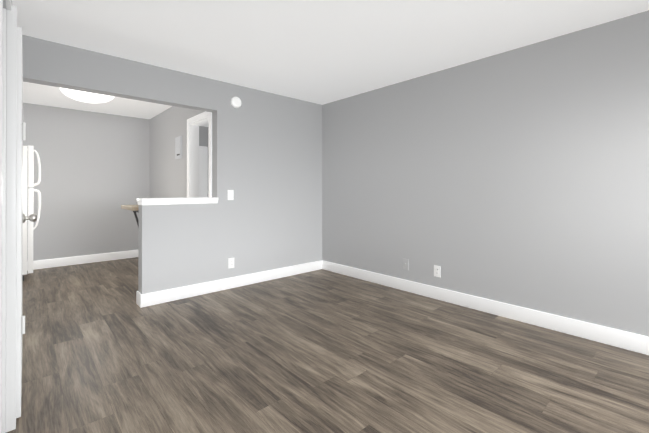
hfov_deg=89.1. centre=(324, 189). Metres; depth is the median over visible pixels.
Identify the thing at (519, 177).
wall
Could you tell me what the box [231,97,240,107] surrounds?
smoke detector
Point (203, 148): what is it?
door frame
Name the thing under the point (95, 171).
wall
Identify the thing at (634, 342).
baseboard
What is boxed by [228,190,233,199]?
light switch
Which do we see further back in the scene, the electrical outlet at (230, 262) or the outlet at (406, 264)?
the electrical outlet at (230, 262)
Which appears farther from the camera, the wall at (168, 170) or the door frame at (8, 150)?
the wall at (168, 170)
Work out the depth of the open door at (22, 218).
1.68 m
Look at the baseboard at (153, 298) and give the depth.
3.85 m
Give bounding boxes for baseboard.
[27,250,137,269]
[136,291,138,305]
[139,260,322,307]
[323,260,648,354]
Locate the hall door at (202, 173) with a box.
[199,149,205,196]
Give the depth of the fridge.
4.27 m
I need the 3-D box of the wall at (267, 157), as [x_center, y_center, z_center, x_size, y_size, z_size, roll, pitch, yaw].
[-1.590,-0.050,3.618,4.070,2.450,0.140,0,0,-42]
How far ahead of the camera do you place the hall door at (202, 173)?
6.54 m
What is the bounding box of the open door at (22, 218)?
[16,27,36,417]
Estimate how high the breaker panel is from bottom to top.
0.320 m
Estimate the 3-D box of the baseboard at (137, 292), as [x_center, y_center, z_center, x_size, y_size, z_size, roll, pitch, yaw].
[-1.636,1.110,3.665,0.801,0.130,0.036,0,0,-42]
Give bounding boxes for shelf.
[121,205,138,226]
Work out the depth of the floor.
2.21 m
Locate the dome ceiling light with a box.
[59,87,113,102]
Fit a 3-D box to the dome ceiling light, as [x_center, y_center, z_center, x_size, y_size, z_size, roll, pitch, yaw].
[-2.996,-1.196,4.183,0.594,0.154,0.594,0,0,-42]
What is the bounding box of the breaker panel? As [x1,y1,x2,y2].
[175,136,181,158]
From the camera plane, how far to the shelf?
3.60 m
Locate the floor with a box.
[5,257,648,432]
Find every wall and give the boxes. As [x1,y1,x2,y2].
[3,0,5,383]
[22,35,321,293]
[23,103,207,260]
[150,106,204,197]
[322,10,648,336]
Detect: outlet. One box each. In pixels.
[228,258,233,268]
[403,259,408,269]
[434,265,440,276]
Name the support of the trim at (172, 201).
on the wall at (267, 157)
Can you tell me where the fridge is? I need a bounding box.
[22,145,40,280]
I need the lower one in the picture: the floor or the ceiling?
the floor
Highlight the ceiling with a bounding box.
[12,0,648,126]
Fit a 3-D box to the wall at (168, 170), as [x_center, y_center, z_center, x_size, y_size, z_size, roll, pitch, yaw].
[-2.199,-0.046,4.975,0.120,2.450,2.690,0,0,-42]
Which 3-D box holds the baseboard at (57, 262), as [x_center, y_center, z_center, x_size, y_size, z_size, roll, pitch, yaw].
[-3.978,1.114,5.162,2.265,0.130,0.020,0,0,-42]
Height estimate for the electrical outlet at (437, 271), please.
0.120 m
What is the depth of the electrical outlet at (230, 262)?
3.94 m
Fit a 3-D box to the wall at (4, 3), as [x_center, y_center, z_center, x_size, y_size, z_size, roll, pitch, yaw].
[-1.625,-0.055,1.603,0.115,2.450,2.800,0,0,-42]
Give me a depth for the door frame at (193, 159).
4.47 m
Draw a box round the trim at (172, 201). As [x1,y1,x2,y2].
[137,197,217,204]
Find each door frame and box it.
[0,0,16,432]
[187,111,211,197]
[199,146,207,196]

